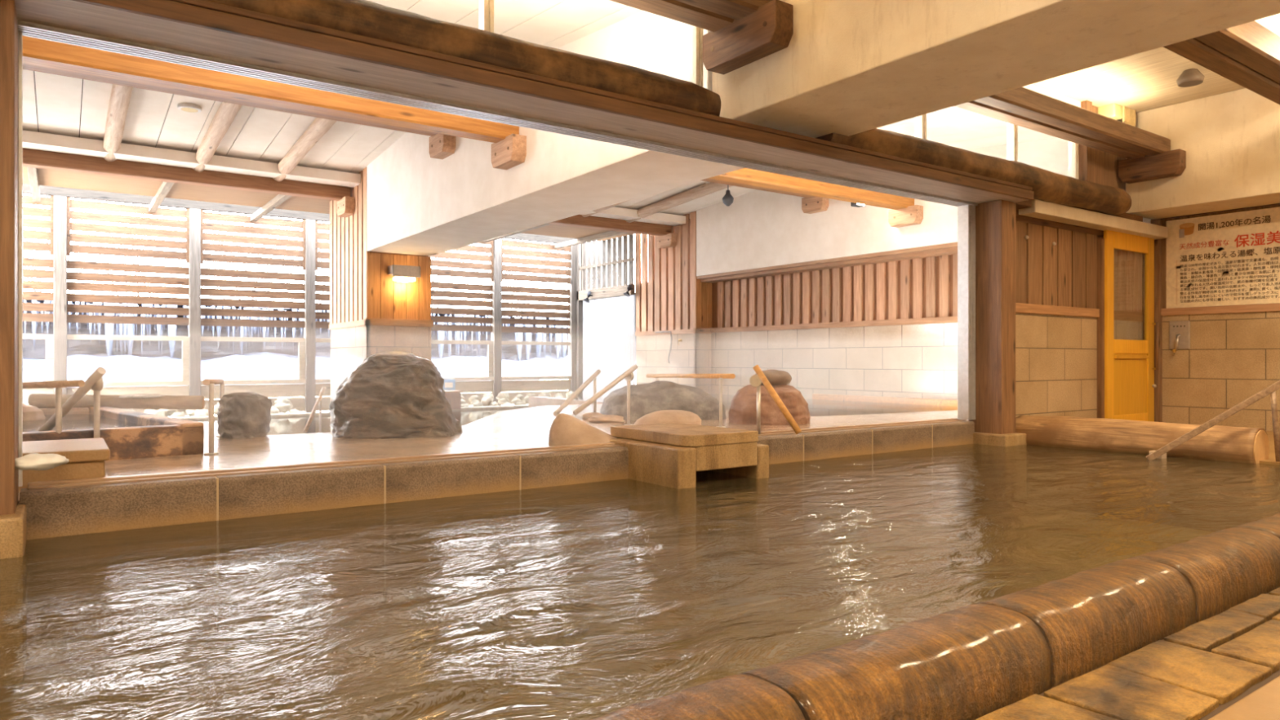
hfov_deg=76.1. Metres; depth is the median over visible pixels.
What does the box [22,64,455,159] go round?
purlin
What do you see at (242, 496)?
wall tile
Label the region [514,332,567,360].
icicles
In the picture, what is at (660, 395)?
boulder
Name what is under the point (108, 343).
icicles
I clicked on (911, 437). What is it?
wall tile
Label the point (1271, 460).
floor
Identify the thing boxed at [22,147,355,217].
beam
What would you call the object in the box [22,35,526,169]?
purlin
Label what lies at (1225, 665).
floor
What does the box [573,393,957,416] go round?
water
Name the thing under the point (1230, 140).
wall
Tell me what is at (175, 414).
edge stone
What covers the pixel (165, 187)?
roof
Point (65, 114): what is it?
ceiling
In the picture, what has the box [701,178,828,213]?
purlin
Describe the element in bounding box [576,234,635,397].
door
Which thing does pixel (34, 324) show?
icicles
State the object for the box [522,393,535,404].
edge stone
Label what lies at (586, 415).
flat stone
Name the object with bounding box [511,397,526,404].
edge stone
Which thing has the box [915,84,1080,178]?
window
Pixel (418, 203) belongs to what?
ceiling beam
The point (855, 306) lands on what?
wall
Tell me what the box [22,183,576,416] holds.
window
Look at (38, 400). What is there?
log
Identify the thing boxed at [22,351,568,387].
snow
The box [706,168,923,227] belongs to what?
purlin
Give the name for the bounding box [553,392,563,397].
edge stone
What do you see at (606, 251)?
bare shrub
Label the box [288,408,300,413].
edge stone
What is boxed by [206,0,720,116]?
log beam
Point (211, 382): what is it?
handrail
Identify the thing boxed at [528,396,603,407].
floor
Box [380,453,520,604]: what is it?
wall tile
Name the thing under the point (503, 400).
edge stone
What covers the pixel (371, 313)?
pillar
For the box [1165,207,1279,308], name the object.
poster
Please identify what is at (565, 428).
boulder
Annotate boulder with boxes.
[22,403,45,421]
[217,391,272,438]
[328,351,462,439]
[548,413,616,446]
[600,380,726,420]
[632,409,701,425]
[728,368,810,425]
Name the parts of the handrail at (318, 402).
rail post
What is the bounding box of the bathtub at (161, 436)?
[22,406,203,461]
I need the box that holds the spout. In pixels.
[609,422,768,572]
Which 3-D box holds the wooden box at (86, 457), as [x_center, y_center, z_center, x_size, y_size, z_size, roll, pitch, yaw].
[-3.300,0.560,4.304,0.830,0.200,0.760,0,0,-35]
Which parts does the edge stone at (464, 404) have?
edge stone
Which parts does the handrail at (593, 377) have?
rail post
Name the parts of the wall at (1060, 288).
dado rail, rail, post, dado rail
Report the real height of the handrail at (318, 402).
0.730 m
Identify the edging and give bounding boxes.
[591,673,805,719]
[742,603,1051,719]
[975,558,1196,687]
[1126,528,1279,622]
[1231,512,1279,538]
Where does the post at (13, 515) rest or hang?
on the floor at (547, 691)
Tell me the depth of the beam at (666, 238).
17.55 m
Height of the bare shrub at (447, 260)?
3.179 m
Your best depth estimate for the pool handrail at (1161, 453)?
6.72 m
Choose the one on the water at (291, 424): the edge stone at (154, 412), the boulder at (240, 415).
the edge stone at (154, 412)
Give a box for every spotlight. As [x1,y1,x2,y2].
[583,290,591,302]
[623,284,633,296]
[722,184,733,206]
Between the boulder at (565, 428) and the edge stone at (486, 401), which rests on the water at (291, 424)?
the edge stone at (486, 401)
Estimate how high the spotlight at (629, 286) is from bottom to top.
0.290 m
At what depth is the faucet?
10.33 m
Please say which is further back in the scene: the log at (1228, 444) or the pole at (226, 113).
the pole at (226, 113)
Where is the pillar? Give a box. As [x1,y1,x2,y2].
[328,167,433,421]
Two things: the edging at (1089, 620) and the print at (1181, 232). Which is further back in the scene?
the print at (1181, 232)
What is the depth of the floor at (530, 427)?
6.46 m
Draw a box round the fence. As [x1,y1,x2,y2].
[22,299,568,359]
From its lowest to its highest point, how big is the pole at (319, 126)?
0.495 m
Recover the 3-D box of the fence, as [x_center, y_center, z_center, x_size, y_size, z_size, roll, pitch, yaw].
[-5.825,-0.450,25.524,48.000,2.000,1.100,0,0,-35]
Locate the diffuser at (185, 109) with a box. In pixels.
[181,107,198,112]
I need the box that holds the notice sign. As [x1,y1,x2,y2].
[443,379,455,391]
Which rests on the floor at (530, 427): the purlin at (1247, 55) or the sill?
the sill
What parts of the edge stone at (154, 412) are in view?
edge stone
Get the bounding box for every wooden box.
[17,437,110,493]
[444,390,462,410]
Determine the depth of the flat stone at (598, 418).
8.69 m
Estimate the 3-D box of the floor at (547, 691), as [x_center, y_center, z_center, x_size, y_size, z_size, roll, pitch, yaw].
[0.185,1.185,4.064,11.400,0.830,3.620,0,0,-35]
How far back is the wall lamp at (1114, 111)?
9.80 m
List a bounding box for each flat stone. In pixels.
[582,412,602,419]
[587,414,624,422]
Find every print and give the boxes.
[1165,241,1243,291]
[1178,228,1184,238]
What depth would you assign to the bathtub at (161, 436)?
5.59 m
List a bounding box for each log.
[27,393,204,409]
[1015,415,1269,469]
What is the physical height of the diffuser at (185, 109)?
0.006 m
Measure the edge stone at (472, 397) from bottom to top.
0.193 m
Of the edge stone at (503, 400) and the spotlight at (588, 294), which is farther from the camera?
the spotlight at (588, 294)
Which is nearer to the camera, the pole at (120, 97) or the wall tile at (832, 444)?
the wall tile at (832, 444)
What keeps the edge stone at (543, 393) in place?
on the edge stone
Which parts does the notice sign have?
notice panel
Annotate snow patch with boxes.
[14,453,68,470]
[119,394,165,398]
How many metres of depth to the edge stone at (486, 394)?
19.69 m
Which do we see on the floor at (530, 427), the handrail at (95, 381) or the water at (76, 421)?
the handrail at (95, 381)
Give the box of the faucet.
[1168,320,1190,352]
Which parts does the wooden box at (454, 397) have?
lid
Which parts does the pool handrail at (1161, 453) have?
rail post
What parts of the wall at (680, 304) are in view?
flank rail, rail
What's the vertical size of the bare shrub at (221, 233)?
3.404 m
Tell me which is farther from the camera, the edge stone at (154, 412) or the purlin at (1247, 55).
the edge stone at (154, 412)
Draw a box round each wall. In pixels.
[635,211,711,393]
[667,137,1068,406]
[1015,100,1144,418]
[1125,88,1279,431]
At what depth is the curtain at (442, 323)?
25.00 m
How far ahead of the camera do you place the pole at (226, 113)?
11.18 m
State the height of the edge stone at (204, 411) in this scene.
0.262 m
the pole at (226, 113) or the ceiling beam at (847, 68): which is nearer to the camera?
the ceiling beam at (847, 68)
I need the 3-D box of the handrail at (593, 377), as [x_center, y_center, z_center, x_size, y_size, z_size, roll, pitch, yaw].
[-0.654,0.384,9.149,0.184,0.552,1.210,0,0,17]
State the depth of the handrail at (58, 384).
5.17 m
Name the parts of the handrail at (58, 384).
rail post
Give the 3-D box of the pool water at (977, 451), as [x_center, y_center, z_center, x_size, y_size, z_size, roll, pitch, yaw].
[0.145,0.850,4.000,11.260,0.001,3.360,0,0,-35]
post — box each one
[0,0,26,687]
[968,200,1026,502]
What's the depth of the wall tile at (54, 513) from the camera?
4.08 m
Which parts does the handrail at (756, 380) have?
rail post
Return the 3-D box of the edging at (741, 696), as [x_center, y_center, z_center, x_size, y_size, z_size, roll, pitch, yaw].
[-0.114,1.144,1.787,1.068,0.652,0.351,0,0,-35]
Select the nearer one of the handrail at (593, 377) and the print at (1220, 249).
the handrail at (593, 377)
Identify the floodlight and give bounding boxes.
[1176,68,1204,87]
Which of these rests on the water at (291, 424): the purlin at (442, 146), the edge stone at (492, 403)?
the edge stone at (492, 403)
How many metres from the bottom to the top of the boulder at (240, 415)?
0.453 m
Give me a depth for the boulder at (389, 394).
7.00 m
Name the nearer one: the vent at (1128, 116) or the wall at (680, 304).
the vent at (1128, 116)
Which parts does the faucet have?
spout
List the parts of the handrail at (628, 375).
rail post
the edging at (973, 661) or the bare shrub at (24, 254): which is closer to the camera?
the edging at (973, 661)
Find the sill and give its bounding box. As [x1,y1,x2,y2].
[26,417,965,489]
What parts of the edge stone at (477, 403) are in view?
edge stone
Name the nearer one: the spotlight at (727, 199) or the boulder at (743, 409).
the boulder at (743, 409)
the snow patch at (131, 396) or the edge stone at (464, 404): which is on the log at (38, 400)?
the snow patch at (131, 396)
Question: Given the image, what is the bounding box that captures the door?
[1103,230,1159,422]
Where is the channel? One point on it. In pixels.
(20, 34)
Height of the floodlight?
0.190 m
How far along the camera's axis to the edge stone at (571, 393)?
20.91 m
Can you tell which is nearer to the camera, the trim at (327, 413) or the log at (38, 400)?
the log at (38, 400)
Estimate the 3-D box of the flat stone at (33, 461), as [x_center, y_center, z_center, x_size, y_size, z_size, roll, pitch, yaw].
[-2.750,0.465,3.743,0.229,0.079,0.208,0,0,-35]
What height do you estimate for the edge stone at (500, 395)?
0.243 m
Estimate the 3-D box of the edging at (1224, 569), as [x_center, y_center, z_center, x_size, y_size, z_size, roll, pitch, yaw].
[2.530,1.144,3.660,1.068,0.652,0.351,0,0,-35]
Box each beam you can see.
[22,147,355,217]
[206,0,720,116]
[366,10,744,256]
[547,214,677,248]
[711,0,1279,137]
[816,128,1131,215]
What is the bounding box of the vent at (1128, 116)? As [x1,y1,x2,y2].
[1116,106,1135,126]
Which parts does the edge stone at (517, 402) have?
edge stone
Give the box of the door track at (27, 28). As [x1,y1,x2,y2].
[17,19,977,206]
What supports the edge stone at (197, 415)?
on the trim at (327, 413)
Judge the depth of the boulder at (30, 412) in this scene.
6.85 m
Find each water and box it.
[0,444,1279,719]
[22,413,145,431]
[192,407,528,435]
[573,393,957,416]
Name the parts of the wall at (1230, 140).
rail, dado rail, board panel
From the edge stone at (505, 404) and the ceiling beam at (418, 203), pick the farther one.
the edge stone at (505, 404)
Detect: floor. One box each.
[0,449,1279,719]
[17,404,968,500]
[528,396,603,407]
[974,586,1279,719]
[1259,430,1279,466]
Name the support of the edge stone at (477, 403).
on the water at (291, 424)
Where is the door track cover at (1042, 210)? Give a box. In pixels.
[1018,199,1168,239]
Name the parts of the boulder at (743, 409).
cap stone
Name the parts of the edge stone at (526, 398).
edge stone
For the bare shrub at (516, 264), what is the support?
on the ground
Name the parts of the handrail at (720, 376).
rail post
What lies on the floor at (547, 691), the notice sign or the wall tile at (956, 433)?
the wall tile at (956, 433)
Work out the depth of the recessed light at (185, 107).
10.64 m
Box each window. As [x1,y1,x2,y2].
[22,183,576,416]
[479,0,702,87]
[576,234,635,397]
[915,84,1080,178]
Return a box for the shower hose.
[654,331,671,363]
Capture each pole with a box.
[102,84,133,161]
[192,102,241,172]
[272,117,337,182]
[581,200,629,217]
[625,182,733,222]
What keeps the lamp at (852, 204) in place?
attached to the wall at (855, 306)
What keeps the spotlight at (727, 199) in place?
hanging from the ceiling at (65, 114)
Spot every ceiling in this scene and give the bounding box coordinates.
[22,0,1057,240]
[1032,13,1279,113]
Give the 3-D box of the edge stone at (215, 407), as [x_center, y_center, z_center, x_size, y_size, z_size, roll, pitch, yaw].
[-8.392,1.006,16.291,0.322,0.240,0.256,0,0,-35]
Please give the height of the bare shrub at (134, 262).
3.401 m
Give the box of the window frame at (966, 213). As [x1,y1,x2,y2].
[957,204,975,419]
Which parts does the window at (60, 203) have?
slat panel, slat panel, fence post, slat panel, slat panel, window sill, fence post, slat panel, window sill, slat panel, rail, fence post, slat panel, window sill, slat panel, slat panel, slat panel, window sill, fence post, slat panel, window sill, slat panel, fence post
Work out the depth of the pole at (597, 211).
16.36 m
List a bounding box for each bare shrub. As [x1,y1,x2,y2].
[22,193,50,292]
[39,200,163,296]
[160,207,302,300]
[280,219,329,302]
[431,244,479,307]
[468,240,567,311]
[546,250,634,289]
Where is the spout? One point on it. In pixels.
(668, 455)
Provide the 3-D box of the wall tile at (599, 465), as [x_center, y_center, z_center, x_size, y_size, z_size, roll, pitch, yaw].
[-0.479,1.038,5.684,0.867,0.825,0.170,0,0,-35]
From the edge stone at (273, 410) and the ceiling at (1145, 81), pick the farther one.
the edge stone at (273, 410)
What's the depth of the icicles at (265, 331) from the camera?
21.56 m
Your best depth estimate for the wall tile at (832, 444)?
7.14 m
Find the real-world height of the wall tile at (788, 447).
0.825 m
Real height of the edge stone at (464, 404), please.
0.292 m
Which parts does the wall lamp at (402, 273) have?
lamp shade, bulb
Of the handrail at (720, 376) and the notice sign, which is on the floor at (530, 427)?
the handrail at (720, 376)
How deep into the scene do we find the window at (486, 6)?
6.26 m
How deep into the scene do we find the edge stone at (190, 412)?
15.93 m
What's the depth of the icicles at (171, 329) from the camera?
20.43 m
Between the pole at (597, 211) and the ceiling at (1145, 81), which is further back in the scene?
the pole at (597, 211)
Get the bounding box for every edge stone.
[143,408,164,416]
[158,408,177,417]
[172,411,186,417]
[186,409,195,416]
[191,413,207,416]
[194,408,208,416]
[213,404,219,415]
[270,405,279,413]
[274,397,293,407]
[274,402,291,413]
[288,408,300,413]
[461,399,469,407]
[468,395,479,402]
[471,399,483,406]
[480,396,493,406]
[482,393,493,398]
[487,400,498,406]
[495,392,509,399]
[497,397,510,404]
[502,403,512,405]
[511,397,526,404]
[515,394,524,400]
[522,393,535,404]
[537,391,551,397]
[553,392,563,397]
[565,392,578,398]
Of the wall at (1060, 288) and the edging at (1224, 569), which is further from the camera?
the wall at (1060, 288)
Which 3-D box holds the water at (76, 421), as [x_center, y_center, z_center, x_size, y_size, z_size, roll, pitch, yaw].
[-4.696,0.505,6.422,1.665,0.001,3.157,0,0,-35]
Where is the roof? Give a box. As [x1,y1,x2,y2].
[26,166,628,248]
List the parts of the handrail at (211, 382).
rail post, plate, rail post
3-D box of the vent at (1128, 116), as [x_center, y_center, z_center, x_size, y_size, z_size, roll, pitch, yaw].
[5.866,-2.988,9.957,0.300,0.320,0.180,0,0,-35]
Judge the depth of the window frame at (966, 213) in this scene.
8.36 m
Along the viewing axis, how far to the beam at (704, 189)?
15.99 m
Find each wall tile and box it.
[18,475,218,666]
[215,463,386,633]
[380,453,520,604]
[513,445,629,580]
[718,433,804,546]
[799,428,872,532]
[865,423,933,519]
[924,421,974,509]
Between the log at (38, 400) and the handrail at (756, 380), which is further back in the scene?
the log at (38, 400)
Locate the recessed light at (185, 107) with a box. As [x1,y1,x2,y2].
[177,102,201,112]
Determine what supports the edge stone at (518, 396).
on the edge stone at (526, 398)
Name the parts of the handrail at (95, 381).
rail post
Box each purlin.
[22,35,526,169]
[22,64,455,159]
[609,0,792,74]
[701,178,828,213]
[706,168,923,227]
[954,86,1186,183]
[1162,21,1279,104]
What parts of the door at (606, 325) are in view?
fence post, rail, plank rail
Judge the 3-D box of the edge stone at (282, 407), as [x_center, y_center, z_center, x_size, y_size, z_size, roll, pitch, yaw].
[-7.409,0.982,16.946,0.342,0.266,0.300,0,0,-13]
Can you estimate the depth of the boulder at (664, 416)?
7.66 m
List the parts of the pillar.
flank rail, rail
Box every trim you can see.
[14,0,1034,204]
[173,404,528,420]
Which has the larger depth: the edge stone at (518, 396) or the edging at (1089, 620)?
the edge stone at (518, 396)
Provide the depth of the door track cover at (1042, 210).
9.32 m
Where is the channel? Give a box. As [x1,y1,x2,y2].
[17,31,22,486]
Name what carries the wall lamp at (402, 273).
attached to the pillar
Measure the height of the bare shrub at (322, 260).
3.484 m
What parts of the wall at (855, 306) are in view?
moulding, moulding, dado rail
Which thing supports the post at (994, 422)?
on the floor at (547, 691)
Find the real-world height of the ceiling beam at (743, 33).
0.440 m
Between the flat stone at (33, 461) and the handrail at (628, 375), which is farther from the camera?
the handrail at (628, 375)
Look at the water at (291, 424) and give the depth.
15.27 m
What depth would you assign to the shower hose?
18.25 m
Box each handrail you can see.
[22,379,84,433]
[38,367,106,461]
[202,378,224,455]
[302,386,326,432]
[553,368,600,416]
[573,364,637,425]
[645,373,735,427]
[749,364,801,434]
[1146,380,1279,470]
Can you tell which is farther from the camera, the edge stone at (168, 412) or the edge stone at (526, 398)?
the edge stone at (526, 398)
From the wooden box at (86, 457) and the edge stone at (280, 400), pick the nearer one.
the wooden box at (86, 457)
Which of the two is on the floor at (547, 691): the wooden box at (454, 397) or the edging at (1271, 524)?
the edging at (1271, 524)
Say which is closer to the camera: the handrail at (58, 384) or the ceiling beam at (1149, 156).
the handrail at (58, 384)
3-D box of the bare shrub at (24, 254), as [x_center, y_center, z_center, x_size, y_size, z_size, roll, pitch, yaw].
[-15.071,-3.009,19.752,2.438,3.135,2.886,0,0,20]
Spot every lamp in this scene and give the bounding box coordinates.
[387,264,420,283]
[850,202,864,207]
[1097,103,1135,126]
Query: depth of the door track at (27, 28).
5.00 m
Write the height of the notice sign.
0.260 m
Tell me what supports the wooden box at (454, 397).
in the water at (291, 424)

